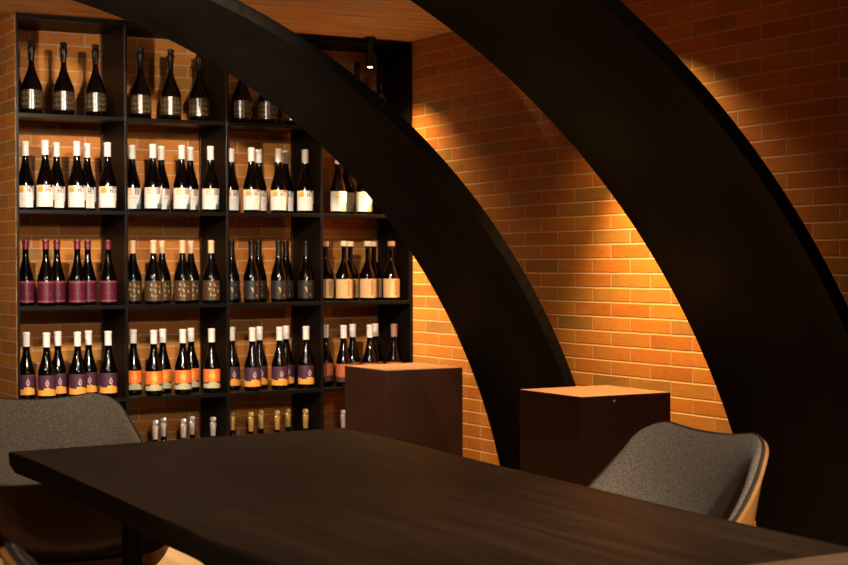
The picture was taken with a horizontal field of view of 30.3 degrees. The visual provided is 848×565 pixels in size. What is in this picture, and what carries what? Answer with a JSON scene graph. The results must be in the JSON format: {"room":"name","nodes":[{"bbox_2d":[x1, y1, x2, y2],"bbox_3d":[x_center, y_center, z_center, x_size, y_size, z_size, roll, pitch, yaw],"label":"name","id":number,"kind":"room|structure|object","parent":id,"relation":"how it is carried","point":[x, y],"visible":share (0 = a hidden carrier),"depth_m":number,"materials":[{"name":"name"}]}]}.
{"room":"wine tasting room","nodes":[
{"label":"wine tasting room","id":0,"kind":"room"},
{"bbox_2d":[0,12,16,398],"bbox_3d":[-2.159,0.005,7.428,0.001,2.325,1.736,-1,1,-29],"label":"wall","id":1,"kind":"structure","parent":0,"point":[8,264],"depth_m":6.78,"materials":[{"name":"brick"}]},
{"bbox_2d":[0,547,203,564],"bbox_3d":[-1.440,1.256,2.416,7.836,0.060,11.600,-1,1,-29],"label":"floor","id":2,"kind":"structure","parent":0,"point":[172,556],"depth_m":6.64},
{"bbox_2d":[0,542,38,564],"bbox_3d":[-0.274,0.794,2.171,0.559,0.868,0.572,-1,1,-29],"label":"shell chair","id":3,"kind":"object","parent":2,"relation":"on","point":[11,554],"visible":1,"depth_m":2.14,"materials":[{"name":"fabric"}]},
{"bbox_2d":[0,393,168,564],"bbox_3d":[-1.009,0.769,4.428,0.572,0.868,0.559,-1,1,-29],"label":"shell chair","id":4,"kind":"object","parent":2,"relation":"on","point":[51,527],"visible":0.65,"depth_m":4.57,"materials":[{"name":"fabric"}]},
{"bbox_2d":[15,13,412,437],"bbox_3d":[-0.977,0.006,7.288,1.922,2.318,0.340,-1,1,-29],"label":"wine rack","id":5,"kind":"object","parent":2,"relation":"on","point":[214,132],"visible":0.57,"depth_m":7.23,"materials":[{"name":"wood"}]},
{"bbox_2d":[19,141,34,209],"bbox_3d":[-1.738,-0.465,6.836,0.076,0.302,0.076,0,1,-18],"label":"wine bottle","id":6,"kind":"object","parent":5,"relation":"on","point":[26,182],"visible":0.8,"depth_m":6.81,"materials":[{"name":"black glass"}]},
{"bbox_2d":[20,240,34,305],"bbox_3d":[-1.738,-0.043,6.845,0.076,0.286,0.075,-1,1,-24],"label":"wine bottle","id":7,"kind":"object","parent":5,"relation":"on","point":[27,282],"visible":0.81,"depth_m":6.82,"materials":[{"name":"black glass"}]},
{"bbox_2d":[20,332,35,398],"bbox_3d":[-1.736,0.362,6.847,0.077,0.292,0.077,0,1,-15],"label":"wine bottle","id":8,"kind":"object","parent":5,"relation":"on","point":[27,370],"visible":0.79,"depth_m":6.83,"materials":[{"name":"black glass"}]},
{"bbox_2d":[20,40,42,113],"bbox_3d":[-1.692,-0.886,6.759,0.094,0.322,0.094,0,1,-12],"label":"wine bottle","id":9,"kind":"object","parent":5,"relation":"on","point":[31,90],"visible":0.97,"depth_m":6.73,"materials":[{"name":"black glass"}]},
{"bbox_2d":[36,140,54,209],"bbox_3d":[-1.639,-0.464,6.787,0.076,0.302,0.076,0,1,-14],"label":"wine bottle","id":10,"kind":"object","parent":5,"relation":"on","point":[45,200],"visible":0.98,"depth_m":6.76,"materials":[{"name":"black glass"}]},
{"bbox_2d":[37,240,54,305],"bbox_3d":[-1.638,-0.042,6.792,0.076,0.286,0.075,0,1,-23],"label":"wine bottle","id":11,"kind":"object","parent":5,"relation":"on","point":[45,280],"visible":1,"depth_m":6.77,"materials":[{"name":"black glass"}]},
{"bbox_2d":[38,332,55,397],"bbox_3d":[-1.635,0.363,6.795,0.077,0.292,0.077,0,1,-11],"label":"wine bottle","id":12,"kind":"object","parent":5,"relation":"on","point":[46,373],"visible":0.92,"depth_m":6.77,"materials":[{"name":"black glass"}]},
{"bbox_2d":[51,142,65,209],"bbox_3d":[-1.619,-0.466,6.908,0.076,0.302,0.076,0,1,-15],"label":"wine bottle","id":13,"kind":"object","parent":5,"relation":"on","point":[59,182],"visible":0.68,"depth_m":6.89,"materials":[{"name":"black glass"}]},
{"bbox_2d":[52,240,65,304],"bbox_3d":[-1.618,-0.044,6.914,0.076,0.286,0.075,0,1,-14],"label":"wine bottle","id":14,"kind":"object","parent":5,"relation":"on","point":[59,276],"visible":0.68,"depth_m":6.89,"materials":[{"name":"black glass"}]},
{"bbox_2d":[52,331,66,396],"bbox_3d":[-1.614,0.361,6.913,0.077,0.292,0.077,0,1,-19],"label":"wine bottle","id":15,"kind":"object","parent":5,"relation":"on","point":[58,361],"visible":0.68,"depth_m":6.89,"materials":[{"name":"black glass"}]},
{"bbox_2d":[53,42,74,114],"bbox_3d":[-1.570,-0.887,6.831,0.094,0.322,0.094,0,1,-11],"label":"wine bottle","id":16,"kind":"object","parent":5,"relation":"on","point":[63,89],"visible":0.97,"depth_m":6.80,"materials":[{"name":"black glass"}]},
{"bbox_2d":[19,209,124,214],"bbox_3d":[-1.601,-0.306,6.932,0.466,0.017,0.338,-1,1,-29],"label":"shelf","id":17,"kind":"object","parent":5,"relation":"attached to","point":[118,211],"depth_m":6.80,"materials":[{"name":"wood"}]},
{"bbox_2d":[19,113,124,124],"bbox_3d":[-1.602,-0.718,6.927,0.466,0.017,0.338,-1,1,-29],"label":"shelf","id":18,"kind":"object","parent":5,"relation":"attached to","point":[117,118],"depth_m":6.90,"materials":[{"name":"wood"}]},
{"bbox_2d":[20,303,125,310],"bbox_3d":[-1.599,0.108,6.937,0.466,0.017,0.338,-1,1,-29],"label":"shelf","id":19,"kind":"object","parent":5,"relation":"attached to","point":[119,306],"depth_m":6.82,"materials":[{"name":"wood"}]},
{"bbox_2d":[68,141,85,209],"bbox_3d":[-1.516,-0.466,6.849,0.076,0.302,0.076,0,1,-11],"label":"wine bottle","id":20,"kind":"object","parent":5,"relation":"on","point":[76,183],"visible":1,"depth_m":6.83,"materials":[{"name":"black glass"}]},
{"bbox_2d":[69,240,85,304],"bbox_3d":[-1.516,-0.044,6.857,0.076,0.286,0.075,0,1,-19],"label":"wine bottle","id":21,"kind":"object","parent":5,"relation":"on","point":[77,279],"visible":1,"depth_m":6.83,"materials":[{"name":"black glass"}]},
{"bbox_2d":[69,332,86,395],"bbox_3d":[-1.516,0.361,6.864,0.077,0.292,0.077,0,1,-21],"label":"wine bottle","id":22,"kind":"object","parent":5,"relation":"on","point":[77,371],"visible":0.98,"depth_m":6.84,"materials":[{"name":"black glass"}]},
{"bbox_2d":[35,392,125,401],"bbox_3d":[-1.598,0.516,6.942,0.466,0.017,0.338,-1,1,-29],"label":"shelf","id":23,"kind":"object","parent":5,"relation":"attached to","point":[121,396],"depth_m":6.92,"materials":[{"name":"wood"}]},
{"bbox_2d":[82,143,95,210],"bbox_3d":[-1.498,-0.467,6.975,0.076,0.302,0.076,0,1,-11],"label":"wine bottle","id":24,"kind":"object","parent":5,"relation":"on","point":[87,170],"visible":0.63,"depth_m":6.96,"materials":[{"name":"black glass"}]},
{"bbox_2d":[83,240,96,304],"bbox_3d":[-1.496,-0.045,6.979,0.076,0.286,0.075,0,1,-19],"label":"wine bottle","id":25,"kind":"object","parent":5,"relation":"on","point":[91,283],"visible":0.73,"depth_m":6.96,"materials":[{"name":"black glass"}]},
{"bbox_2d":[83,330,97,392],"bbox_3d":[-1.493,0.360,6.981,0.077,0.292,0.077,0,1,-11],"label":"wine bottle","id":26,"kind":"object","parent":5,"relation":"on","point":[90,365],"visible":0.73,"depth_m":6.96,"materials":[{"name":"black glass"}]},
{"bbox_2d":[85,44,106,115],"bbox_3d":[-1.446,-0.888,6.900,0.094,0.322,0.094,0,1,-15],"label":"wine bottle","id":27,"kind":"object","parent":5,"relation":"on","point":[95,91],"visible":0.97,"depth_m":6.87,"materials":[{"name":"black glass"}]},
{"bbox_2d":[99,142,115,210],"bbox_3d":[-1.396,-0.467,6.918,0.076,0.302,0.076,0,1,-21],"label":"wine bottle","id":28,"kind":"object","parent":5,"relation":"on","point":[107,182],"visible":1,"depth_m":6.89,"materials":[{"name":"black glass"}]},
{"bbox_2d":[99,331,116,396],"bbox_3d":[-1.396,0.360,6.932,0.077,0.292,0.077,0,1,-21],"label":"wine bottle","id":29,"kind":"object","parent":5,"relation":"on","point":[108,370],"visible":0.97,"depth_m":6.91,"materials":[{"name":"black glass"}]},
{"bbox_2d":[99,240,116,304],"bbox_3d":[-1.394,-0.045,6.922,0.076,0.286,0.075,0,1,-20],"label":"wine bottle","id":30,"kind":"object","parent":5,"relation":"on","point":[108,280],"visible":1,"depth_m":6.90,"materials":[{"name":"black glass"}]},
{"bbox_2d":[128,145,140,210],"bbox_3d":[-1.317,-0.469,7.076,0.076,0.302,0.076,0,1,-14],"label":"wine bottle","id":31,"kind":"object","parent":5,"relation":"on","point":[134,186],"visible":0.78,"depth_m":7.05,"materials":[{"name":"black glass"}]},
{"bbox_2d":[128,240,141,303],"bbox_3d":[-1.314,-0.047,7.079,0.080,0.286,0.080,0,1,-13],"label":"wine bottle","id":32,"kind":"object","parent":5,"relation":"on","point":[134,274],"visible":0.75,"depth_m":7.05,"materials":[{"name":"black glass"}]},
{"bbox_2d":[129,329,141,394],"bbox_3d":[-1.312,0.358,7.083,0.077,0.292,0.077,0,1,-15],"label":"wine bottle","id":33,"kind":"object","parent":5,"relation":"on","point":[135,368],"visible":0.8,"depth_m":7.06,"materials":[{"name":"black glass"}]},
{"bbox_2d":[130,47,151,117],"bbox_3d":[-1.264,-0.890,6.998,0.094,0.322,0.094,0,1,-17],"label":"wine bottle","id":34,"kind":"object","parent":5,"relation":"on","point":[140,94],"visible":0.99,"depth_m":6.97,"materials":[{"name":"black glass"}]},
{"bbox_2d":[144,144,161,210],"bbox_3d":[-1.213,-0.469,7.019,0.076,0.302,0.076,0,1,-13],"label":"wine bottle","id":35,"kind":"object","parent":5,"relation":"on","point":[152,186],"visible":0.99,"depth_m":7.00,"materials":[{"name":"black glass"}]},
{"bbox_2d":[144,240,162,303],"bbox_3d":[-1.212,-0.047,7.024,0.080,0.286,0.080,0,1,-16],"label":"wine bottle","id":36,"kind":"object","parent":5,"relation":"on","point":[153,283],"visible":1,"depth_m":7.00,"materials":[{"name":"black glass"}]},
{"bbox_2d":[145,330,162,395],"bbox_3d":[-1.211,0.358,7.030,0.077,0.292,0.077,0,1,-12],"label":"wine bottle","id":37,"kind":"object","parent":5,"relation":"on","point":[153,371],"visible":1,"depth_m":7.01,"materials":[{"name":"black glass"}]},
{"bbox_2d":[157,146,169,211],"bbox_3d":[-1.197,-0.470,7.146,0.076,0.302,0.076,0,1,-19],"label":"wine bottle","id":38,"kind":"object","parent":5,"relation":"on","point":[165,186],"visible":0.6,"depth_m":7.13,"materials":[{"name":"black glass"}]},
{"bbox_2d":[158,241,170,302],"bbox_3d":[-1.194,-0.048,7.149,0.080,0.286,0.080,0,1,-22],"label":"wine bottle","id":39,"kind":"object","parent":5,"relation":"on","point":[166,277],"visible":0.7,"depth_m":7.13,"materials":[{"name":"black glass"}]},
{"bbox_2d":[158,329,171,392],"bbox_3d":[-1.191,0.357,7.151,0.077,0.292,0.077,0,1,-22],"label":"wine bottle","id":40,"kind":"object","parent":5,"relation":"on","point":[163,355],"visible":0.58,"depth_m":7.13,"materials":[{"name":"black glass"}]},
{"bbox_2d":[160,49,181,119],"bbox_3d":[-1.141,-0.891,7.067,0.094,0.322,0.094,0,1,-16],"label":"wine bottle","id":41,"kind":"object","parent":5,"relation":"on","point":[170,96],"visible":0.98,"depth_m":7.04,"materials":[{"name":"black glass"}]},
{"bbox_2d":[127,117,225,128],"bbox_3d":[-1.185,-0.722,7.162,0.465,0.017,0.338,-1,1,-29],"label":"shelf","id":42,"kind":"object","parent":5,"relation":"attached to","point":[219,122],"depth_m":7.12,"materials":[{"name":"wood"}]},
{"bbox_2d":[128,302,226,308],"bbox_3d":[-1.182,0.104,7.172,0.465,0.017,0.338,-1,1,-29],"label":"shelf","id":43,"kind":"object","parent":5,"relation":"attached to","point":[221,305],"depth_m":7.05,"materials":[{"name":"wood"}]},
{"bbox_2d":[128,211,226,215],"bbox_3d":[-1.183,-0.310,7.167,0.465,0.017,0.338,-1,1,-29],"label":"shelf","id":44,"kind":"object","parent":5,"relation":"attached to","point":[149,213],"depth_m":7.04,"materials":[{"name":"wood"}]},
{"bbox_2d":[129,388,226,400],"bbox_3d":[-1.181,0.512,7.177,0.465,0.017,0.338,-1,1,-29],"label":"shelf","id":45,"kind":"object","parent":5,"relation":"attached to","point":[222,395],"depth_m":7.07,"materials":[{"name":"wood"}]},
{"bbox_2d":[173,145,189,211],"bbox_3d":[-1.095,-0.470,7.091,0.076,0.302,0.076,0,1,-16],"label":"wine bottle","id":46,"kind":"object","parent":5,"relation":"on","point":[181,187],"visible":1,"depth_m":7.07,"materials":[{"name":"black glass"}]},
{"bbox_2d":[174,240,191,303],"bbox_3d":[-1.092,-0.048,7.093,0.080,0.286,0.080,0,1,-12],"label":"wine bottle","id":47,"kind":"object","parent":5,"relation":"on","point":[182,280],"visible":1,"depth_m":7.07,"materials":[{"name":"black glass"}]},
{"bbox_2d":[174,329,191,393],"bbox_3d":[-1.091,0.357,7.098,0.077,0.292,0.077,0,1,-11],"label":"wine bottle","id":48,"kind":"object","parent":5,"relation":"on","point":[182,372],"visible":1,"depth_m":7.08,"materials":[{"name":"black glass"}]},
{"bbox_2d":[186,147,198,211],"bbox_3d":[-1.074,-0.471,7.210,0.076,0.302,0.076,0,1,-18],"label":"wine bottle","id":49,"kind":"object","parent":5,"relation":"on","point":[194,188],"visible":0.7,"depth_m":7.19,"materials":[{"name":"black glass"}]},
{"bbox_2d":[187,328,199,391],"bbox_3d":[-1.073,0.355,7.222,0.077,0.292,0.077,0,1,-12],"label":"wine bottle","id":50,"kind":"object","parent":5,"relation":"on","point":[191,352],"visible":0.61,"depth_m":7.21,"materials":[{"name":"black glass"}]},
{"bbox_2d":[187,241,199,302],"bbox_3d":[-1.072,-0.049,7.214,0.080,0.286,0.080,0,1,-16],"label":"wine bottle","id":51,"kind":"object","parent":5,"relation":"on","point":[195,278],"visible":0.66,"depth_m":7.19,"materials":[{"name":"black glass"}]},
{"bbox_2d":[189,54,209,120],"bbox_3d":[-1.023,-0.892,7.133,0.094,0.322,0.094,0,1,-11],"label":"wine bottle","id":52,"kind":"object","parent":5,"relation":"on","point":[199,99],"visible":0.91,"depth_m":7.10,"materials":[{"name":"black glass"}]},
{"bbox_2d":[202,146,218,211],"bbox_3d":[-0.974,-0.471,7.156,0.076,0.302,0.076,0,1,-18],"label":"wine bottle","id":53,"kind":"object","parent":5,"relation":"on","point":[210,187],"visible":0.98,"depth_m":7.13,"materials":[{"name":"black glass"}]},
{"bbox_2d":[202,240,219,302],"bbox_3d":[-0.971,-0.049,7.160,0.080,0.286,0.080,0,1,-20],"label":"wine bottle","id":54,"kind":"object","parent":5,"relation":"on","point":[210,282],"visible":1,"depth_m":7.13,"materials":[{"name":"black glass"}]},
{"bbox_2d":[203,328,219,392],"bbox_3d":[-0.970,0.356,7.163,0.077,0.292,0.077,0,1,-12],"label":"wine bottle","id":55,"kind":"object","parent":5,"relation":"on","point":[211,369],"visible":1,"depth_m":7.14,"materials":[{"name":"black glass"}]},
{"bbox_2d":[229,148,238,211],"bbox_3d":[-0.900,-0.473,7.310,0.076,0.302,0.076,0,1,-20],"label":"wine bottle","id":56,"kind":"object","parent":5,"relation":"on","point":[233,183],"visible":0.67,"depth_m":7.29,"materials":[{"name":"black glass"}]},
{"bbox_2d":[229,241,239,301],"bbox_3d":[-0.898,-0.051,7.315,0.078,0.286,0.078,0,1,-22],"label":"wine bottle","id":57,"kind":"object","parent":5,"relation":"on","point":[234,278],"visible":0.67,"depth_m":7.29,"materials":[{"name":"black glass"}]},
{"bbox_2d":[230,327,239,389],"bbox_3d":[-0.897,0.354,7.320,0.077,0.292,0.077,0,1,-17],"label":"wine bottle","id":58,"kind":"object","parent":5,"relation":"on","point":[234,361],"visible":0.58,"depth_m":7.30,"materials":[{"name":"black glass"}]},
{"bbox_2d":[232,80,251,122],"bbox_3d":[-0.841,-0.894,7.239,0.094,0.322,0.094,0,1,-21],"label":"wine bottle","id":59,"kind":"object","parent":5,"relation":"on","point":[241,98],"visible":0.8,"depth_m":7.20,"materials":[{"name":"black glass"}]},
{"bbox_2d":[243,147,259,212],"bbox_3d":[-0.798,-0.473,7.257,0.076,0.302,0.076,0,1,-22],"label":"wine bottle","id":60,"kind":"object","parent":5,"relation":"on","point":[251,188],"visible":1,"depth_m":7.23,"materials":[{"name":"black glass"}]},
{"bbox_2d":[243,241,259,302],"bbox_3d":[-0.797,-0.051,7.262,0.078,0.286,0.078,0,1,-22],"label":"wine bottle","id":61,"kind":"object","parent":5,"relation":"on","point":[251,283],"visible":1,"depth_m":7.24,"materials":[{"name":"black glass"}]},
{"bbox_2d":[244,327,260,390],"bbox_3d":[-0.794,0.354,7.264,0.077,0.292,0.077,0,1,-15],"label":"wine bottle","id":62,"kind":"object","parent":5,"relation":"on","point":[252,367],"visible":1,"depth_m":7.24,"materials":[{"name":"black glass"}]},
{"bbox_2d":[255,149,266,212],"bbox_3d":[-0.777,-0.474,7.376,0.076,0.302,0.076,0,1,-17],"label":"wine bottle","id":63,"kind":"object","parent":5,"relation":"on","point":[258,152],"visible":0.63,"depth_m":7.36,"materials":[{"name":"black glass"}]},
{"bbox_2d":[255,241,266,301],"bbox_3d":[-0.779,-0.053,7.387,0.078,0.286,0.078,0,1,-12],"label":"wine bottle","id":64,"kind":"object","parent":5,"relation":"on","point":[258,244],"visible":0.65,"depth_m":7.37,"materials":[{"name":"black glass"}]},
{"bbox_2d":[256,326,267,388],"bbox_3d":[-0.774,0.352,7.385,0.077,0.292,0.077,0,1,-11],"label":"wine bottle","id":65,"kind":"object","parent":5,"relation":"on","point":[259,329],"visible":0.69,"depth_m":7.37,"materials":[{"name":"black glass"}]},
{"bbox_2d":[229,122,303,132],"bbox_3d":[-0.770,-0.726,7.395,0.461,0.017,0.338,-1,1,-29],"label":"shelf","id":66,"kind":"object","parent":5,"relation":"attached to","point":[235,126],"depth_m":7.35,"materials":[{"name":"wood"}]},
{"bbox_2d":[258,95,277,123],"bbox_3d":[-0.728,-0.895,7.300,0.094,0.322,0.094,0,1,-13],"label":"wine bottle","id":67,"kind":"object","parent":5,"relation":"on","point":[267,112],"visible":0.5,"depth_m":7.26,"materials":[{"name":"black glass"}]},
{"bbox_2d":[229,212,320,216],"bbox_3d":[-0.769,-0.315,7.400,0.461,0.017,0.338,-1,1,-29],"label":"shelf","id":68,"kind":"object","parent":5,"relation":"attached to","point":[231,214],"depth_m":7.27,"materials":[{"name":"wood"}]},
{"bbox_2d":[230,384,320,395],"bbox_3d":[-0.766,0.507,7.410,0.461,0.017,0.338,-1,1,-29],"label":"shelf","id":69,"kind":"object","parent":5,"relation":"attached to","point":[316,390],"depth_m":7.32,"materials":[{"name":"wood"}]},
{"bbox_2d":[230,301,320,306],"bbox_3d":[-0.767,0.100,7.405,0.461,0.017,0.338,-1,1,-29],"label":"shelf","id":70,"kind":"object","parent":5,"relation":"attached to","point":[241,303],"depth_m":7.28,"materials":[{"name":"wood"}]},
{"bbox_2d":[270,148,286,212],"bbox_3d":[-0.679,-0.474,7.326,0.076,0.302,0.076,0,1,-14],"label":"wine bottle","id":71,"kind":"object","parent":5,"relation":"on","point":[278,192],"visible":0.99,"depth_m":7.30,"materials":[{"name":"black glass"}]},
{"bbox_2d":[271,327,287,389],"bbox_3d":[-0.675,0.353,7.333,0.077,0.292,0.077,0,1,-12],"label":"wine bottle","id":72,"kind":"object","parent":5,"relation":"on","point":[279,368],"visible":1,"depth_m":7.31,"materials":[{"name":"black glass"}]},
{"bbox_2d":[271,241,287,301],"bbox_3d":[-0.678,-0.052,7.332,0.078,0.286,0.078,0,1,-22],"label":"wine bottle","id":73,"kind":"object","parent":5,"relation":"on","point":[278,275],"visible":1,"depth_m":7.30,"materials":[{"name":"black glass"}]},
{"bbox_2d":[282,150,293,212],"bbox_3d":[-0.657,-0.476,7.443,0.076,0.302,0.076,0,1,-19],"label":"wine bottle","id":74,"kind":"object","parent":5,"relation":"on","point":[285,153],"visible":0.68,"depth_m":7.43,"materials":[{"name":"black glass"}]},
{"bbox_2d":[282,241,293,300],"bbox_3d":[-0.656,-0.054,7.449,0.078,0.286,0.078,0,1,-13],"label":"wine bottle","id":75,"kind":"object","parent":5,"relation":"on","point":[290,276],"visible":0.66,"depth_m":7.43,"materials":[{"name":"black glass"}]},
{"bbox_2d":[283,326,293,387],"bbox_3d":[-0.655,0.351,7.455,0.077,0.292,0.077,0,1,-14],"label":"wine bottle","id":76,"kind":"object","parent":5,"relation":"on","point":[286,345],"visible":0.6,"depth_m":7.44,"materials":[{"name":"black glass"}]},
{"bbox_2d":[297,149,313,213],"bbox_3d":[-0.560,-0.475,7.395,0.076,0.302,0.076,0,1,-11],"label":"wine bottle","id":77,"kind":"object","parent":5,"relation":"on","point":[305,204],"visible":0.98,"depth_m":7.37,"materials":[{"name":"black glass"}]},
{"bbox_2d":[298,326,313,387],"bbox_3d":[-0.556,0.351,7.404,0.077,0.292,0.077,-1,1,-24],"label":"wine bottle","id":78,"kind":"object","parent":5,"relation":"on","point":[306,362],"visible":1,"depth_m":7.38,"materials":[{"name":"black glass"}]},
{"bbox_2d":[298,241,314,301],"bbox_3d":[-0.556,-0.053,7.395,0.078,0.286,0.078,0,1,-16],"label":"wine bottle","id":79,"kind":"object","parent":5,"relation":"on","point":[306,282],"visible":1,"depth_m":7.37,"materials":[{"name":"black glass"}]},
{"bbox_2d":[323,241,333,300],"bbox_3d":[-0.474,-0.056,7.553,0.080,0.286,0.080,0,1,-18],"label":"wine bottle","id":80,"kind":"object","parent":5,"relation":"on","point":[328,276],"visible":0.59,"depth_m":7.53,"materials":[{"name":"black glass"}]},
{"bbox_2d":[324,325,333,385],"bbox_3d":[-0.475,0.349,7.559,0.077,0.292,0.076,0,1,-12],"label":"wine bottle","id":81,"kind":"object","parent":5,"relation":"on","point":[328,359],"visible":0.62,"depth_m":7.53,"materials":[{"name":"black glass"}]},
{"bbox_2d":[324,382,344,391],"bbox_3d":[-0.351,0.503,7.644,0.465,0.017,0.338,-1,1,-29],"label":"shelf","id":82,"kind":"object","parent":5,"relation":"attached to","point":[333,387],"depth_m":7.43,"materials":[{"name":"wood"}]},
{"bbox_2d":[330,159,346,213],"bbox_3d":[-0.408,-0.477,7.479,0.076,0.302,0.076,0,1,-18],"label":"wine bottle","id":83,"kind":"object","parent":5,"relation":"on","point":[338,205],"visible":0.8,"depth_m":7.45,"materials":[{"name":"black glass"}]},
{"bbox_2d":[336,325,351,386],"bbox_3d":[-0.384,0.350,7.501,0.077,0.292,0.076,0,1,-12],"label":"wine bottle","id":84,"kind":"object","parent":5,"relation":"on","point":[343,357],"visible":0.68,"depth_m":7.48,"materials":[{"name":"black glass"}]},
{"bbox_2d":[336,241,352,300],"bbox_3d":[-0.381,-0.055,7.493,0.080,0.286,0.080,0,1,-17],"label":"wine bottle","id":85,"kind":"object","parent":5,"relation":"on","point":[344,277],"visible":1,"depth_m":7.47,"materials":[{"name":"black glass"}]},
{"bbox_2d":[343,169,354,213],"bbox_3d":[-0.374,-0.479,7.607,0.076,0.302,0.076,0,1,-16],"label":"wine bottle","id":86,"kind":"object","parent":5,"relation":"on","point":[350,191],"visible":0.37,"depth_m":7.58,"materials":[{"name":"black glass"}]},
{"bbox_2d":[347,241,358,299],"bbox_3d":[-0.357,-0.057,7.624,0.080,0.286,0.080,0,1,-19],"label":"wine bottle","id":87,"kind":"object","parent":5,"relation":"on","point":[353,269],"visible":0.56,"depth_m":7.61,"materials":[{"name":"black glass"}]},
{"bbox_2d":[348,324,360,364],"bbox_3d":[-0.347,0.348,7.631,0.077,0.292,0.076,0,1,-10],"label":"wine bottle","id":88,"kind":"object","parent":5,"relation":"on","point":[353,351],"visible":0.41,"depth_m":7.61,"materials":[{"name":"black glass"}]},
{"bbox_2d":[323,214,385,217],"bbox_3d":[-0.354,-0.319,7.634,0.465,0.017,0.338,-1,1,-29],"label":"shelf","id":89,"kind":"object","parent":5,"relation":"attached to","point":[324,215],"depth_m":7.46,"materials":[{"name":"wood"}]},
{"bbox_2d":[356,184,371,213],"bbox_3d":[-0.287,-0.478,7.547,0.076,0.302,0.076,0,1,-14],"label":"wine bottle","id":90,"kind":"object","parent":5,"relation":"on","point":[363,201],"visible":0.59,"depth_m":7.52,"materials":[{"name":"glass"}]},
{"bbox_2d":[323,299,409,304],"bbox_3d":[-0.352,0.095,7.639,0.465,0.017,0.338,-1,1,-29],"label":"shelf","id":91,"kind":"object","parent":5,"relation":"attached to","point":[401,301],"depth_m":7.51,"materials":[{"name":"wood"}]},
{"bbox_2d":[360,241,375,300],"bbox_3d":[-0.270,-0.056,7.559,0.080,0.286,0.080,0,1,-14],"label":"wine bottle","id":92,"kind":"object","parent":5,"relation":"on","point":[367,274],"visible":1,"depth_m":7.53,"materials":[{"name":"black glass"}]},
{"bbox_2d":[362,324,377,364],"bbox_3d":[-0.260,0.348,7.563,0.077,0.292,0.076,0,1,-23],"label":"wine bottle","id":93,"kind":"object","parent":5,"relation":"on","point":[369,357],"visible":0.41,"depth_m":7.55,"materials":[{"name":"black glass"}]},
{"bbox_2d":[371,241,381,299],"bbox_3d":[-0.246,-0.058,7.683,0.080,0.286,0.080,0,1,-18],"label":"wine bottle","id":94,"kind":"object","parent":5,"relation":"on","point":[373,243],"visible":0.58,"depth_m":7.66,"materials":[{"name":"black glass"}]},
{"bbox_2d":[372,323,382,363],"bbox_3d":[-0.238,0.347,7.691,0.077,0.292,0.076,0,1,-23],"label":"wine bottle","id":95,"kind":"object","parent":5,"relation":"on","point":[375,325],"visible":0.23,"depth_m":7.68,"materials":[{"name":"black glass"}]},
{"bbox_2d":[377,63,390,105],"bbox_3d":[-0.207,-0.901,7.601,0.094,0.322,0.094,0,1,-11],"label":"wine bottle","id":96,"kind":"object","parent":5,"relation":"on","point":[381,92],"visible":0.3,"depth_m":7.59,"materials":[{"name":"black glass"}]},
{"bbox_2d":[383,241,399,299],"bbox_3d":[-0.158,-0.058,7.617,0.080,0.286,0.080,0,1,-16],"label":"wine bottle","id":97,"kind":"object","parent":5,"relation":"on","point":[391,276],"visible":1,"depth_m":7.59,"materials":[{"name":"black glass"}]},
{"bbox_2d":[386,324,401,363],"bbox_3d":[-0.145,0.347,7.636,0.077,0.292,0.076,0,1,-19],"label":"wine bottle","id":98,"kind":"object","parent":5,"relation":"on","point":[394,356],"visible":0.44,"depth_m":7.62,"materials":[{"name":"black glass"}]},
{"bbox_2d":[72,0,575,470],"bbox_3d":[-1.620,0.031,5.226,5.052,2.322,0.688,-1,1,-29],"label":"steel arch","id":99,"kind":"object","parent":2,"relation":"on","point":[507,338],"visible":0.77,"depth_m":6.01,"materials":[{"name":"black metal"}]},
{"bbox_2d":[345,363,462,455],"bbox_3d":[-0.092,0.770,7.023,0.385,0.790,0.398,-1,1,-29],"label":"pedestal","id":100,"kind":"object","parent":2,"relation":"on","point":[421,404],"visible":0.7,"depth_m":6.87,"materials":[{"name":"brown wood"}]},
{"bbox_2d":[8,428,847,564],"bbox_3d":[-0.153,0.833,3.525,1.082,0.750,2.296,-1,1,-29],"label":"dining table","id":101,"kind":"object","parent":2,"relation":"on","point":[333,496],"visible":1,"depth_m":3.20,"materials":[{"name":"black wood"}]},
{"bbox_2d":[520,385,669,485],"bbox_3d":[0.615,0.784,5.649,0.388,0.790,0.393,-1,1,-29],"label":"pedestal","id":102,"kind":"object","parent":2,"relation":"on","point":[568,434],"visible":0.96,"depth_m":5.49,"materials":[{"name":"brown wood"}]},
{"bbox_2d":[410,0,847,546],"bbox_3d":[-0.896,0.047,3.736,5.237,2.322,0.710,-1,1,-29],"label":"steel arch","id":103,"kind":"object","parent":2,"relation":"on","point":[766,313],"visible":0.91,"depth_m":4.67,"materials":[{"name":"black metal"}]},
{"bbox_2d":[587,421,768,525],"bbox_3d":[0.446,0.775,3.549,0.559,0.868,0.572,-1,1,-29],"label":"shell chair","id":104,"kind":"object","parent":2,"relation":"on","point":[667,463],"visible":0.54,"depth_m":3.68,"materials":[{"name":"fabric"}]},
{"bbox_2d":[18,28,377,441],"bbox_3d":[-1.409,-0.005,8.060,1.926,2.325,1.370,-1,1,-29],"label":"wall","id":105,"kind":"structure","parent":0,"point":[35,228],"depth_m":7.39,"materials":[{"name":"brick"}]},
{"bbox_2d":[0,0,451,42],"bbox_3d":[-1.448,-1.139,2.386,7.836,0.080,11.600,-1,1,-29],"label":"ceiling","id":106,"kind":"structure","parent":0,"point":[404,21],"depth_m":6.76,"materials":[{"name":"brown wood"}]},
{"bbox_2d":[364,36,375,67],"bbox_3d":[-0.256,-1.092,7.437,0.056,0.145,0.056,-1,1,-29],"label":"ceiling spotlight","id":107,"kind":"object","parent":106,"relation":"attached to","point":[369,39],"visible":1,"depth_m":7.42,"materials":[{"name":"black metal"}]},
{"bbox_2d":[377,0,847,525],"bbox_3d":[2.253,0.035,3.666,0.150,2.325,10.180,-1,1,-29],"label":"wall","id":108,"kind":"structure","parent":0,"point":[778,69],"depth_m":6.12,"materials":[{"name":"brick"}]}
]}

